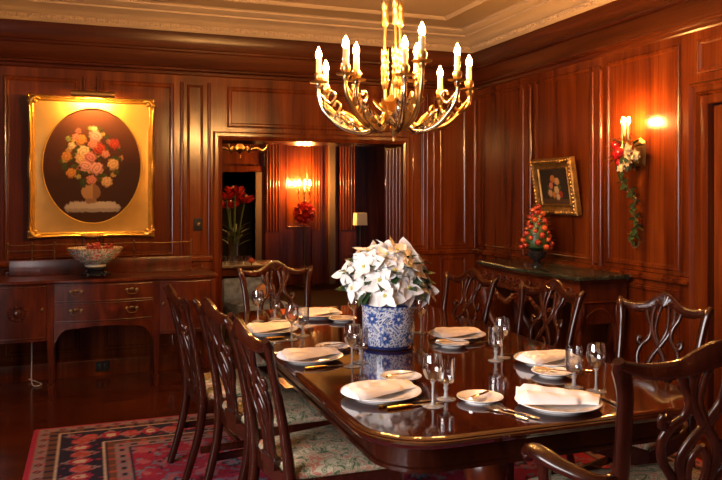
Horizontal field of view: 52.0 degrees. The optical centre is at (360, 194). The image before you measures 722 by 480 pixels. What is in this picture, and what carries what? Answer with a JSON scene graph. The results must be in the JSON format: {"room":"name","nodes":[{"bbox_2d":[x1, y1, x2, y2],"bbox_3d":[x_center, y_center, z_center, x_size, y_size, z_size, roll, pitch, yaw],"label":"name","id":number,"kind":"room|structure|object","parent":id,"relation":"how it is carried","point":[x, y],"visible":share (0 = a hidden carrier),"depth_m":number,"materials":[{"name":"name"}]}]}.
{"room":"dining room","nodes":[
{"label":"dining room","id":0,"kind":"room"},
{"bbox_2d":[0,66,473,362],"bbox_3d":[-1.673,-0.040,6.603,6.400,3.080,0.450,0,0,-20],"label":"wall","id":1,"kind":"structure","parent":0,"point":[247,107],"depth_m":6.44,"materials":[{"name":"brown wood"}]},
{"bbox_2d":[27,93,155,238],"bbox_3d":[-2.205,-0.228,6.086,0.990,1.169,0.113,0,0,-20],"label":"framed painting","id":2,"kind":"object","parent":1,"relation":"attached to","point":[91,164],"visible":1,"depth_m":6.10,"materials":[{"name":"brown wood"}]},
{"bbox_2d":[71,87,114,97],"bbox_3d":[-2.188,-0.829,6.038,0.330,0.097,0.236,0,0,-20],"label":"picture light","id":3,"kind":"object","parent":1,"relation":"attached to","point":[76,93],"visible":0.97,"depth_m":5.93,"materials":[{"name":"gold metal"}]},
{"bbox_2d":[96,361,109,371],"bbox_3d":[-2.147,1.425,6.154,0.110,0.080,0.015,0,0,-20],"label":"wall outlet","id":4,"kind":"object","parent":1,"relation":"attached to","point":[104,365],"visible":1,"depth_m":6.15,"materials":[{"name":"black plastic"}]},
{"bbox_2d":[0,348,209,382],"bbox_3d":[-1.638,1.420,6.362,5.900,0.160,0.025,0,0,-20],"label":"baseboard","id":5,"kind":"structure","parent":1,"relation":"attached to","point":[17,371],"depth_m":6.12,"materials":[{"name":"brown wood"}]},
{"bbox_2d":[194,218,201,230],"bbox_3d":[-1.413,0.255,6.433,0.070,0.110,0.022,0,0,-20],"label":"light switch","id":6,"kind":"object","parent":1,"relation":"attached to","point":[197,221],"visible":1,"depth_m":6.43,"materials":[{"name":"black"}]},
{"bbox_2d":[4,75,466,259],"bbox_3d":[-1.349,-0.220,6.476,5.120,1.480,0.011,0,0,-20],"label":"trim","id":7,"kind":"structure","parent":1,"relation":"attached to","point":[7,78],"depth_m":6.44,"materials":[{"name":"brown wood"}]},
{"bbox_2d":[4,255,466,356],"bbox_3d":[-1.349,0.950,6.476,5.120,0.700,0.011,0,0,-20],"label":"trim","id":8,"kind":"structure","parent":1,"relation":"attached to","point":[170,342],"depth_m":6.21,"materials":[{"name":"brown wood"}]},
{"bbox_2d":[82,77,435,255],"bbox_3d":[-0.857,0.210,6.872,3.235,2.380,0.426,0,0,-20],"label":"trim","id":9,"kind":"structure","parent":1,"relation":"attached to","point":[389,154],"depth_m":7.16,"materials":[{"name":"brown wood"}]},
{"bbox_2d":[213,131,409,357],"bbox_3d":[-0.410,0.470,6.804,1.880,2.060,0.040,0,0,-20],"label":"trim","id":10,"kind":"structure","parent":1,"relation":"attached to","point":[218,136],"depth_m":6.63,"materials":[{"name":"brown wood"}]},
{"bbox_2d":[0,248,688,285],"bbox_3d":[-1.153,0.555,5.038,5.900,0.060,2.845,0,0,-20],"label":"trim","id":11,"kind":"structure","parent":1,"relation":"attached to","point":[646,275],"depth_m":5.99,"materials":[{"name":"brown wood"}]},
{"bbox_2d":[222,172,251,260],"bbox_3d":[-1.980,0.050,14.131,7.200,2.900,0.100,0,0,-20],"label":"wall","id":12,"kind":"structure","parent":0,"point":[241,179],"depth_m":13.97,"materials":[{"name":"black"}]},
{"bbox_2d":[222,144,384,284],"bbox_3d":[-1.413,0.050,12.582,7.200,2.900,0.600,0,0,-20],"label":"wall","id":13,"kind":"structure","parent":0,"point":[370,161],"depth_m":12.47,"materials":[{"name":"brown wood"}]},
{"bbox_2d":[222,145,355,285],"bbox_3d":[-2.388,0.200,11.871,4.880,2.600,0.064,0,0,-20],"label":"trim","id":14,"kind":"structure","parent":13,"relation":"attached to","point":[346,156],"depth_m":12.44,"materials":[{"name":"brown wood"}]},
{"bbox_2d":[252,146,334,283],"bbox_3d":[-1.122,0.200,12.427,1.366,2.600,0.262,0,0,-19],"label":"trim","id":15,"kind":"structure","parent":13,"relation":"attached to","point":[331,149],"depth_m":12.50,"materials":[{"name":"brown paint"}]},
{"bbox_2d":[145,0,521,27],"bbox_3d":[0.017,-1.630,2.136,6.500,0.100,9.200,0,0,-20],"label":"ceiling","id":16,"kind":"structure","parent":0,"point":[443,8],"depth_m":6.24,"materials":[{"name":"paint"}]},
{"bbox_2d":[221,0,489,20],"bbox_3d":[-0.276,-1.568,1.800,5.320,0.024,8.370,0,0,-20],"label":"trim","id":17,"kind":"structure","parent":16,"relation":"attached to","point":[266,2],"depth_m":6.22,"materials":[{"name":"beige paint"}]},
{"bbox_2d":[310,0,477,141],"bbox_3d":[0.150,-0.930,3.890,0.859,1.300,0.848,0,0,20],"label":"chandelier","id":18,"kind":"object","parent":16,"relation":"hanging from","point":[399,112],"visible":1,"depth_m":3.81,"materials":[{"name":"gold metal"}]},
{"bbox_2d":[0,276,721,479],"bbox_3d":[-0.035,1.550,6.057,9.100,0.100,16.600,0,0,-20],"label":"floor","id":19,"kind":"structure","parent":0,"point":[25,408],"depth_m":5.40,"materials":[{"name":"brown wood"}]},
{"bbox_2d":[0,239,217,394],"bbox_3d":[-2.050,0.933,5.902,1.730,1.133,0.583,0,0,-20],"label":"sideboard","id":20,"kind":"object","parent":19,"relation":"on","point":[40,300],"visible":0.89,"depth_m":5.72,"materials":[{"name":"brown wood"}]},
{"bbox_2d":[29,342,41,386],"bbox_3d":[-2.581,1.296,5.872,0.083,0.403,0.219,0,0,-30],"label":"lamp cord","id":21,"kind":"object","parent":20,"relation":"hanging from","point":[31,342],"visible":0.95,"depth_m":5.81,"materials":[{"name":"beige plastic"}]},
{"bbox_2d":[81,266,110,276],"bbox_3d":[-2.082,0.597,5.819,0.224,0.078,0.214,0,0,-20],"label":"stand","id":22,"kind":"object","parent":20,"relation":"on","point":[92,271],"visible":0.94,"depth_m":5.75,"materials":[{"name":"black wood"}]},
{"bbox_2d":[67,246,122,266],"bbox_3d":[-2.084,0.485,5.808,0.421,0.146,0.421,0,0,-20],"label":"porcelain bowl","id":23,"kind":"object","parent":22,"relation":"on","point":[88,257],"visible":0.98,"depth_m":5.68,"materials":[{"name":"multicoloured ceramic"}]},
{"bbox_2d":[222,260,276,297],"bbox_3d":[-1.399,1.135,8.327,0.900,0.730,0.640,0,0,-20],"label":"side table","id":24,"kind":"object","parent":19,"relation":"on","point":[226,270],"visible":0.13,"depth_m":8.08,"materials":[{"name":"brown wood"}]},
{"bbox_2d":[222,262,261,265],"bbox_3d":[-1.446,0.768,8.224,0.620,0.004,0.400,0,0,-20],"label":"table runner","id":25,"kind":"object","parent":24,"relation":"on","point":[224,263],"visible":0.43,"depth_m":8.16,"materials":[{"name":"grey"}]},
{"bbox_2d":[226,231,241,264],"bbox_3d":[-1.411,0.586,8.216,0.170,0.360,0.170,0,0,-20],"label":"glass vase","id":26,"kind":"object","parent":25,"relation":"on","point":[241,231],"visible":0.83,"depth_m":8.20,"materials":[{"name":"clear glass"}]},
{"bbox_2d":[222,185,254,261],"bbox_3d":[-1.415,0.315,8.217,0.436,0.844,0.438,0,0,29],"label":"amaryllis","id":27,"kind":"object","parent":26,"relation":"in","point":[235,192],"visible":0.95,"depth_m":8.20,"materials":[{"name":"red plant"}]},
{"bbox_2d":[222,277,288,337],"bbox_3d":[-1.111,1.190,7.729,0.540,0.621,0.560,0,0,-35],"label":"chair","id":28,"kind":"object","parent":19,"relation":"on","point":[232,297],"visible":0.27,"depth_m":7.75,"materials":[{"name":"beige fabric"}]},
{"bbox_2d":[256,283,274,299],"bbox_3d":[-0.998,1.002,7.728,0.216,0.190,0.129,0,0,-38],"label":"cushion","id":29,"kind":"object","parent":28,"relation":"on","point":[261,288],"visible":0.38,"depth_m":7.66,"materials":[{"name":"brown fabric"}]},
{"bbox_2d":[292,181,315,287],"bbox_3d":[-0.931,0.627,12.142,0.393,1.745,0.376,0,0,-20],"label":"torchere","id":30,"kind":"object","parent":19,"relation":"on","point":[307,215],"visible":1,"depth_m":12.10,"materials":[{"name":"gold metal"}]},
{"bbox_2d":[353,213,366,251],"bbox_3d":[-0.014,0.892,11.816,0.240,1.215,0.240,0,0,-20],"label":"floor lamp","id":31,"kind":"object","parent":19,"relation":"on","point":[360,219],"visible":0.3,"depth_m":11.74,"materials":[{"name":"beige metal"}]},
{"bbox_2d":[22,413,721,479],"bbox_3d":[0.328,1.497,3.342,3.585,0.006,4.250,0,0,-20],"label":"rug","id":32,"kind":"object","parent":19,"relation":"on","point":[139,449],"visible":0.24,"depth_m":4.21,"materials":[{"name":"fabric"}]},
{"bbox_2d":[163,284,284,479],"bbox_3d":[-0.760,0.986,4.066,0.610,1.027,0.567,0,0,-25],"label":"dining chair","id":33,"kind":"object","parent":32,"relation":"on","point":[197,385],"visible":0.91,"depth_m":3.89,"materials":[{"name":"brown wood"}]},
{"bbox_2d":[192,297,330,479],"bbox_3d":[-0.467,0.986,3.572,0.610,1.027,0.567,0,0,-30],"label":"dining chair","id":34,"kind":"object","parent":32,"relation":"on","point":[301,415],"visible":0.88,"depth_m":3.47,"materials":[{"name":"brown wood"}]},
{"bbox_2d":[236,260,312,377],"bbox_3d":[-0.499,0.976,4.853,0.772,1.048,0.610,0,0,-20],"label":"armchair","id":35,"kind":"object","parent":32,"relation":"on","point":[270,267],"visible":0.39,"depth_m":5.07,"materials":[{"name":"brown wood"}]},
{"bbox_2d":[224,318,401,479],"bbox_3d":[-0.213,0.986,2.977,0.610,1.027,0.567,0,0,-26],"label":"dining chair","id":36,"kind":"object","parent":32,"relation":"on","point":[323,452],"visible":0.98,"depth_m":2.84,"materials":[{"name":"brown wood"}]},
{"bbox_2d":[234,303,685,479],"bbox_3d":[0.229,1.117,3.694,1.370,0.745,2.720,0,0,-20],"label":"dining table","id":37,"kind":"object","parent":32,"relation":"on","point":[479,441],"visible":0.58,"depth_m":2.69,"materials":[{"name":"brown wood"}]},
{"bbox_2d":[252,292,263,321],"bbox_3d":[-0.608,0.653,4.364,0.076,0.181,0.076,0,0,-24],"label":"wine glass","id":38,"kind":"object","parent":37,"relation":"on","point":[257,306],"visible":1,"depth_m":4.36,"materials":[{"name":"white"}]},
{"bbox_2d":[252,292,263,305],"bbox_3d":[-0.608,0.609,4.364,0.073,0.093,0.073,0,0,-24],"label":"bowl","id":39,"kind":"object","parent":38,"relation":"on","point":[252,292],"depth_m":4.35,"materials":[{"name":"clear glass"}]},
{"bbox_2d":[251,325,297,335],"bbox_3d":[-0.492,0.732,4.005,0.300,0.024,0.300,0,0,-20],"label":"dinner plate","id":40,"kind":"object","parent":37,"relation":"on","point":[284,330],"visible":0.51,"depth_m":3.96,"materials":[{"name":"white ceramic"}]},
{"bbox_2d":[247,322,294,332],"bbox_3d":[-0.485,0.701,4.006,0.298,0.039,0.138,0,0,-38],"label":"napkin","id":41,"kind":"object","parent":40,"relation":"on","point":[255,327],"visible":0.88,"depth_m":3.95,"materials":[{"name":"white fabric"}]},
{"bbox_2d":[269,293,280,319],"bbox_3d":[-0.516,0.667,4.440,0.071,0.154,0.071,0,0,39],"label":"water goblet","id":42,"kind":"object","parent":37,"relation":"on","point":[274,309],"visible":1,"depth_m":4.43,"materials":[{"name":"clear glass"}]},
{"bbox_2d":[284,303,298,340],"bbox_3d":[-0.356,0.653,3.807,0.076,0.181,0.076,0,0,45],"label":"wine glass","id":43,"kind":"object","parent":37,"relation":"on","point":[291,322],"visible":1,"depth_m":3.80,"materials":[{"name":"white"}]},
{"bbox_2d":[285,303,298,321],"bbox_3d":[-0.356,0.609,3.807,0.073,0.093,0.073,0,0,45],"label":"bowl","id":44,"kind":"object","parent":43,"relation":"on","point":[291,303],"depth_m":3.80,"materials":[{"name":"clear glass"}]},
{"bbox_2d":[296,306,309,336],"bbox_3d":[-0.307,0.667,3.908,0.071,0.154,0.071,0,0,-44],"label":"water goblet","id":45,"kind":"object","parent":37,"relation":"on","point":[302,334],"visible":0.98,"depth_m":3.90,"materials":[{"name":"clear glass"}]},
{"bbox_2d":[297,306,308,324],"bbox_3d":[-0.307,0.637,3.908,0.066,0.096,0.066,0,0,-44],"label":"bowl","id":46,"kind":"object","parent":45,"relation":"on","point":[308,306],"depth_m":3.90,"materials":[{"name":"clear glass"}]},
{"bbox_2d":[278,351,342,364],"bbox_3d":[-0.229,0.732,3.337,0.300,0.024,0.300,0,0,-20],"label":"dinner plate","id":47,"kind":"object","parent":37,"relation":"on","point":[322,359],"visible":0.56,"depth_m":3.29,"materials":[{"name":"white ceramic"}]},
{"bbox_2d":[277,347,339,360],"bbox_3d":[-0.222,0.701,3.337,0.298,0.039,0.138,0,0,-32],"label":"napkin","id":48,"kind":"object","parent":47,"relation":"on","point":[288,354],"visible":1,"depth_m":3.29,"materials":[{"name":"white fabric"}]},
{"bbox_2d":[295,311,341,318],"bbox_3d":[-0.264,0.732,4.533,0.300,0.024,0.300,0,0,-20],"label":"dinner plate","id":49,"kind":"object","parent":37,"relation":"on","point":[327,315],"visible":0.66,"depth_m":4.46,"materials":[{"name":"white ceramic"}]},
{"bbox_2d":[293,307,339,315],"bbox_3d":[-0.256,0.701,4.533,0.298,0.039,0.138,0,0,-35],"label":"napkin","id":50,"kind":"object","parent":49,"relation":"on","point":[303,311],"visible":0.98,"depth_m":4.48,"materials":[{"name":"white fabric"}]},
{"bbox_2d":[304,363,354,368],"bbox_3d":[-0.132,0.738,3.203,0.235,0.014,0.018,0,0,-24],"label":"knife","id":51,"kind":"object","parent":37,"relation":"on","point":[313,366],"visible":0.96,"depth_m":3.18,"materials":[{"name":"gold metal"}]},
{"bbox_2d":[316,342,349,350],"bbox_3d":[-0.135,0.734,3.567,0.168,0.020,0.168,0,0,-20],"label":"plate","id":52,"kind":"object","parent":37,"relation":"on","point":[340,347],"visible":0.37,"depth_m":3.60,"materials":[{"name":"white ceramic"}]},
{"bbox_2d":[329,315,356,322],"bbox_3d":[-0.108,0.734,4.369,0.168,0.020,0.168,0,0,-20],"label":"plate","id":53,"kind":"object","parent":37,"relation":"on","point":[345,318],"visible":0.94,"depth_m":4.39,"materials":[{"name":"white ceramic"}]},
{"bbox_2d":[343,324,360,368],"bbox_3d":[-0.039,0.653,3.208,0.076,0.181,0.076,0,0,26],"label":"wine glass","id":54,"kind":"object","parent":37,"relation":"on","point":[352,365],"visible":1,"depth_m":3.20,"materials":[{"name":"white"}]},
{"bbox_2d":[344,324,359,345],"bbox_3d":[-0.039,0.609,3.208,0.073,0.093,0.073,0,0,26],"label":"bowl","id":55,"kind":"object","parent":54,"relation":"on","point":[345,324],"depth_m":3.19,"materials":[{"name":"clear glass"}]},
{"bbox_2d":[347,298,359,325],"bbox_3d":[-0.040,0.653,4.237,0.076,0.181,0.076,0,0,34],"label":"wine glass","id":56,"kind":"object","parent":37,"relation":"on","point":[353,309],"visible":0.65,"depth_m":4.23,"materials":[{"name":"clear glass"}]},
{"bbox_2d":[353,327,368,363],"bbox_3d":[0.000,0.667,3.284,0.071,0.154,0.071,0,0,11],"label":"water goblet","id":57,"kind":"object","parent":37,"relation":"on","point":[360,361],"visible":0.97,"depth_m":3.27,"materials":[{"name":"clear glass"}]},
{"bbox_2d":[353,327,367,349],"bbox_3d":[0.000,0.637,3.284,0.066,0.096,0.066,0,0,11],"label":"bowl","id":58,"kind":"object","parent":57,"relation":"on","point":[358,348],"depth_m":3.27,"materials":[{"name":"clear glass"}]},
{"bbox_2d":[340,380,421,403],"bbox_3d":[0.074,0.732,2.733,0.300,0.024,0.300,0,0,-20],"label":"dinner plate","id":59,"kind":"object","parent":37,"relation":"on","point":[406,394],"visible":0.5,"depth_m":2.69,"materials":[{"name":"white"}]},
{"bbox_2d":[341,379,415,399],"bbox_3d":[0.081,0.701,2.733,0.298,0.039,0.138,0,0,-34],"label":"napkin","id":60,"kind":"object","parent":59,"relation":"on","point":[361,390],"visible":1,"depth_m":2.68,"materials":[{"name":"white fabric"}]},
{"bbox_2d":[361,299,415,350],"bbox_3d":[0.135,0.635,3.638,0.270,0.218,0.270,0,0,-20],"label":"flower pot","id":61,"kind":"object","parent":37,"relation":"on","point":[390,328],"visible":0.95,"depth_m":3.53,"materials":[{"name":"blue ceramic"}]},
{"bbox_2d":[331,235,438,307],"bbox_3d":[0.117,0.462,3.642,0.498,0.505,0.497,0,0,-20],"label":"poinsettia","id":62,"kind":"object","parent":61,"relation":"in","point":[392,274],"visible":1,"depth_m":3.50,"materials":[{"name":"white plant"}]},
{"bbox_2d":[380,370,421,381],"bbox_3d":[0.161,0.734,2.976,0.168,0.020,0.168,0,0,-20],"label":"plate","id":63,"kind":"object","parent":37,"relation":"on","point":[411,377],"visible":0.63,"depth_m":3.00,"materials":[{"name":"white ceramic"}]},
{"bbox_2d":[386,371,413,377],"bbox_3d":[0.161,0.720,2.976,0.150,0.014,0.018,0,0,-40],"label":"butter knife","id":64,"kind":"object","parent":63,"relation":"on","point":[395,374],"visible":1,"depth_m":2.95,"materials":[{"name":"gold metal"}]},
{"bbox_2d":[377,399,434,407],"bbox_3d":[0.166,0.738,2.635,0.235,0.014,0.018,0,0,-26],"label":"knife","id":65,"kind":"object","parent":37,"relation":"on","point":[383,405],"visible":0.78,"depth_m":2.61,"materials":[{"name":"gold metal"}]},
{"bbox_2d":[386,401,444,409],"bbox_3d":[0.197,0.738,2.610,0.235,0.014,0.018,0,0,-24],"label":"knife","id":66,"kind":"object","parent":37,"relation":"on","point":[398,406],"visible":0.97,"depth_m":2.58,"materials":[{"name":"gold metal"}]},
{"bbox_2d":[415,300,427,333],"bbox_3d":[0.324,0.653,3.993,0.076,0.181,0.076,0,0,-40],"label":"wine glass","id":67,"kind":"object","parent":37,"relation":"on","point":[420,316],"visible":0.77,"depth_m":3.98,"materials":[{"name":"clear glass"}]},
{"bbox_2d":[422,354,443,408],"bbox_3d":[0.253,0.653,2.606,0.076,0.181,0.076,0,0,-41],"label":"wine glass","id":68,"kind":"object","parent":37,"relation":"on","point":[432,405],"visible":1,"depth_m":2.60,"materials":[{"name":"clear glass"}]},
{"bbox_2d":[423,354,442,380],"bbox_3d":[0.253,0.609,2.606,0.073,0.093,0.073,0,0,-41],"label":"bowl","id":69,"kind":"object","parent":68,"relation":"on","point":[426,377],"depth_m":2.59,"materials":[{"name":"clear glass"}]},
{"bbox_2d":[436,355,455,401],"bbox_3d":[0.310,0.667,2.694,0.071,0.154,0.071,0,0,-15],"label":"water goblet","id":70,"kind":"object","parent":37,"relation":"on","point":[446,398],"visible":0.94,"depth_m":2.69,"materials":[{"name":"clear glass"}]},
{"bbox_2d":[437,355,454,383],"bbox_3d":[0.310,0.637,2.694,0.066,0.096,0.066,0,0,-15],"label":"bowl","id":71,"kind":"object","parent":70,"relation":"on","point":[440,381],"depth_m":2.69,"materials":[{"name":"clear glass"}]},
{"bbox_2d":[435,339,468,347],"bbox_3d":[0.449,0.734,3.651,0.168,0.020,0.168,0,0,-20],"label":"plate","id":72,"kind":"object","parent":37,"relation":"on","point":[451,344],"visible":0.91,"depth_m":3.65,"materials":[{"name":"white ceramic"}]},
{"bbox_2d":[428,331,485,340],"bbox_3d":[0.500,0.732,3.857,0.300,0.024,0.300,0,0,-20],"label":"dinner plate","id":73,"kind":"object","parent":37,"relation":"on","point":[468,337],"visible":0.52,"depth_m":3.83,"materials":[{"name":"white ceramic"}]},
{"bbox_2d":[429,327,481,337],"bbox_3d":[0.508,0.701,3.857,0.298,0.039,0.138,0,0,-30],"label":"napkin","id":74,"kind":"object","parent":73,"relation":"on","point":[443,332],"visible":1,"depth_m":3.81,"materials":[{"name":"white fabric"}]},
{"bbox_2d":[457,390,503,404],"bbox_3d":[0.429,0.734,2.672,0.168,0.020,0.168,0,0,-20],"label":"plate","id":75,"kind":"object","parent":37,"relation":"on","point":[491,397],"visible":0.92,"depth_m":2.69,"materials":[{"name":"white ceramic"}]},
{"bbox_2d":[469,390,488,400],"bbox_3d":[0.429,0.720,2.672,0.018,0.014,0.150,0,0,35],"label":"butter knife","id":76,"kind":"object","parent":75,"relation":"on","point":[473,397],"visible":1,"depth_m":2.64,"materials":[{"name":"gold metal"}]},
{"bbox_2d":[488,326,503,361],"bbox_3d":[0.605,0.667,3.321,0.071,0.154,0.071,0,0,-33],"label":"water goblet","id":77,"kind":"object","parent":37,"relation":"on","point":[495,359],"visible":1,"depth_m":3.31,"materials":[{"name":"clear glass"}]},
{"bbox_2d":[488,326,502,347],"bbox_3d":[0.605,0.637,3.321,0.066,0.096,0.066,0,0,-33],"label":"bowl","id":78,"kind":"object","parent":77,"relation":"on","point":[492,346],"depth_m":3.32,"materials":[{"name":"clear glass"}]},
{"bbox_2d":[494,317,509,358],"bbox_3d":[0.645,0.653,3.384,0.076,0.181,0.076,0,0,18],"label":"wine glass","id":79,"kind":"object","parent":37,"relation":"on","point":[501,356],"visible":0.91,"depth_m":3.38,"materials":[{"name":"white"}]},
{"bbox_2d":[494,317,509,337],"bbox_3d":[0.645,0.609,3.384,0.073,0.093,0.073,0,0,18],"label":"bowl","id":80,"kind":"object","parent":79,"relation":"on","point":[495,317],"depth_m":3.37,"materials":[{"name":"clear glass"}]},
{"bbox_2d":[482,404,529,419],"bbox_3d":[0.492,0.738,2.517,0.026,0.008,0.190,0,0,-40],"label":"fork","id":81,"kind":"object","parent":37,"relation":"on","point":[486,405],"visible":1,"depth_m":2.53,"materials":[{"name":"silver metal"}]},
{"bbox_2d":[492,404,540,418],"bbox_3d":[0.529,0.738,2.524,0.026,0.008,0.190,0,0,-42],"label":"fork","id":82,"kind":"object","parent":37,"relation":"on","point":[498,407],"visible":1,"depth_m":2.53,"materials":[{"name":"silver metal"}]},
{"bbox_2d":[513,350,581,366],"bbox_3d":[0.828,0.732,3.276,0.300,0.024,0.300,0,0,-20],"label":"dinner plate","id":83,"kind":"object","parent":37,"relation":"on","point":[577,359],"visible":0.44,"depth_m":3.24,"materials":[{"name":"white ceramic"}]},
{"bbox_2d":[516,349,575,364],"bbox_3d":[0.835,0.701,3.277,0.298,0.039,0.138,0,0,-32],"label":"napkin","id":84,"kind":"object","parent":83,"relation":"on","point":[543,356],"visible":1,"depth_m":3.22,"materials":[{"name":"white fabric"}]},
{"bbox_2d":[531,366,571,377],"bbox_3d":[0.789,0.734,3.058,0.168,0.020,0.168,0,0,-20],"label":"plate","id":85,"kind":"object","parent":37,"relation":"on","point":[544,373],"visible":0.86,"depth_m":3.06,"materials":[{"name":"white ceramic"}]},
{"bbox_2d":[533,366,567,371],"bbox_3d":[0.789,0.720,3.058,0.150,0.014,0.018,0,0,20],"label":"butter knife","id":86,"kind":"object","parent":85,"relation":"on","point":[534,367],"visible":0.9,"depth_m":3.06,"materials":[{"name":"silver metal"}]},
{"bbox_2d":[515,395,602,414],"bbox_3d":[0.693,0.732,2.602,0.300,0.024,0.300,0,0,-20],"label":"dinner plate","id":87,"kind":"object","parent":37,"relation":"on","point":[551,408],"visible":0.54,"depth_m":2.54,"materials":[{"name":"white ceramic"}]},
{"bbox_2d":[516,383,599,404],"bbox_3d":[0.698,0.695,2.597,0.298,0.051,0.138,0,0,8],"label":"napkin","id":88,"kind":"object","parent":87,"relation":"on","point":[530,394],"visible":1,"depth_m":2.57,"materials":[{"name":"white fabric"}]},
{"bbox_2d":[565,347,583,389],"bbox_3d":[0.824,0.667,2.861,0.071,0.154,0.071,0,0,-20],"label":"water goblet","id":89,"kind":"object","parent":37,"relation":"on","point":[573,386],"visible":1,"depth_m":2.85,"materials":[{"name":"clear glass"}]},
{"bbox_2d":[565,347,582,372],"bbox_3d":[0.824,0.637,2.861,0.066,0.096,0.066,0,0,-20],"label":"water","id":90,"kind":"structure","parent":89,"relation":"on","point":[571,371],"depth_m":2.86,"materials":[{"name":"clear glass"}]},
{"bbox_2d":[586,342,605,393],"bbox_3d":[0.890,0.653,2.803,0.076,0.181,0.076,0,0,-20],"label":"wine glass","id":91,"kind":"object","parent":37,"relation":"on","point":[595,389],"visible":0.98,"depth_m":2.80,"materials":[{"name":"white"}]},
{"bbox_2d":[586,342,605,367],"bbox_3d":[0.890,0.609,2.803,0.073,0.093,0.073,0,0,-20],"label":"bowl","id":92,"kind":"object","parent":91,"relation":"on","point":[588,342],"depth_m":2.79,"materials":[{"name":"clear glass"}]},
{"bbox_2d":[441,268,498,323],"bbox_3d":[0.493,0.986,4.631,0.610,1.027,0.527,0,0,-34],"label":"dining chair","id":93,"kind":"object","parent":32,"relation":"on","point":[465,279],"visible":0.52,"depth_m":4.75,"materials":[{"name":"brown wood"}]},
{"bbox_2d":[506,279,585,479],"bbox_3d":[0.848,0.986,4.027,0.610,1.027,0.527,0,0,-31],"label":"dining chair","id":94,"kind":"object","parent":32,"relation":"on","point":[544,292],"visible":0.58,"depth_m":4.12,"materials":[{"name":"brown wood"}]},
{"bbox_2d":[520,339,721,479],"bbox_3d":[0.978,0.961,2.436,0.980,1.079,0.610,0,0,-15],"label":"armchair","id":95,"kind":"object","parent":32,"relation":"on","point":[687,370],"visible":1,"depth_m":2.18,"materials":[{"name":"brown wood"}]},
{"bbox_2d":[551,292,714,474],"bbox_3d":[1.254,0.986,3.413,0.610,1.027,0.527,0,0,-38],"label":"dining chair","id":96,"kind":"object","parent":32,"relation":"on","point":[645,453],"visible":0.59,"depth_m":3.53,"materials":[{"name":"brown wood"}]},
{"bbox_2d":[476,258,631,364],"bbox_3d":[1.429,1.026,5.795,0.496,0.932,1.440,0,0,-20],"label":"console table","id":97,"kind":"object","parent":19,"relation":"on","point":[602,289],"visible":0.51,"depth_m":5.35,"materials":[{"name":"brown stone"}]},
{"bbox_2d":[518,203,554,266],"bbox_3d":[1.391,0.313,5.819,0.314,0.494,0.307,0,0,-20],"label":"topiary","id":98,"kind":"object","parent":97,"relation":"on","point":[536,237],"visible":1,"depth_m":5.76,"materials":[{"name":"red plant"}]},
{"bbox_2d":[474,25,721,427],"bbox_3d":[2.808,-0.040,3.238,0.300,3.080,8.950,0,0,-20],"label":"wall","id":99,"kind":"structure","parent":0,"point":[643,91],"depth_m":5.40,"materials":[{"name":"brown wood"}]},
{"bbox_2d":[0,0,614,52],"bbox_3d":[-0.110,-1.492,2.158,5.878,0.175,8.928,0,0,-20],"label":"trim","id":100,"kind":"structure","parent":99,"relation":"attached to","point":[522,13],"depth_m":6.36,"materials":[{"name":"beige paint"}]},
{"bbox_2d":[0,0,721,90],"bbox_3d":[-0.103,-1.228,2.172,5.900,0.385,8.950,0,0,-20],"label":"trim","id":101,"kind":"structure","parent":99,"relation":"attached to","point":[616,26],"depth_m":6.24,"materials":[{"name":"brown wood"}]},
{"bbox_2d":[529,156,581,215],"bbox_3d":[1.560,-0.068,5.976,0.130,0.463,0.550,0,0,-20],"label":"framed painting","id":102,"kind":"object","parent":99,"relation":"attached to","point":[555,182],"visible":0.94,"depth_m":5.94,"materials":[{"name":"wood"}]},
{"bbox_2d":[473,34,721,386],"bbox_3d":[1.814,0.160,5.466,0.034,2.280,4.018,0,0,-20],"label":"trim","id":103,"kind":"structure","parent":99,"relation":"attached to","point":[595,255],"depth_m":5.59,"materials":[{"name":"brown wood"}]},
{"bbox_2d":[606,117,645,247],"bbox_3d":[1.838,-0.084,5.108,0.231,0.908,0.278,0,0,-20],"label":"wall sconce","id":104,"kind":"object","parent":99,"relation":"attached to","point":[638,155],"visible":1,"depth_m":5.09,"materials":[{"name":"green plant"}]},
{"bbox_2d":[621,154,631,166],"bbox_3d":[1.807,-0.238,5.048,0.042,0.095,0.099,0,0,-20],"label":"flower","id":105,"kind":"object","parent":104,"relation":"on","point":[625,161],"depth_m":5.04,"materials":[{"name":"white plant"}]},
{"bbox_2d":[623,143,632,154],"bbox_3d":[1.811,-0.313,5.039,0.042,0.095,0.099,0,0,-20],"label":"flower","id":106,"kind":"object","parent":104,"relation":"on","point":[627,147],"depth_m":5.03,"materials":[{"name":"white plant"}]},
{"bbox_2d":[631,149,640,160],"bbox_3d":[1.857,-0.273,5.013,0.037,0.084,0.088,0,0,-20],"label":"flower","id":107,"kind":"object","parent":104,"relation":"on","point":[635,155],"depth_m":5.00,"materials":[{"name":"white plant"}]},
{"bbox_2d":[689,78,721,437],"bbox_3d":[2.305,0.395,4.116,0.070,2.210,1.245,0,0,-20],"label":"trim","id":108,"kind":"structure","parent":99,"relation":"attached to","point":[702,95],"depth_m":4.60,"materials":[{"name":"brown wood"}]},
{"bbox_2d":[714,105,721,439],"bbox_3d":[2.320,0.470,4.122,0.108,2.040,0.925,0,0,-20],"label":"door","id":109,"kind":"structure","parent":99,"relation":"in","point":[718,108],"depth_m":4.53,"materials":[{"name":"brown wood"}]},
{"bbox_3d":[-0.794,-1.450,10.891,7.200,0.100,7.000,0,0,-20],"label":"ceiling","id":110,"kind":"structure","parent":0,"visible":0},
{"bbox_2d":[222,144,268,157],"bbox_3d":[-1.480,-0.925,9.043,0.735,0.950,0.735,0,0,-9],"label":"chandelier","id":111,"kind":"object","parent":110,"relation":"hanging from","point":[239,148],"visible":0.51,"depth_m":8.98,"materials":[{"name":"gold metal"}]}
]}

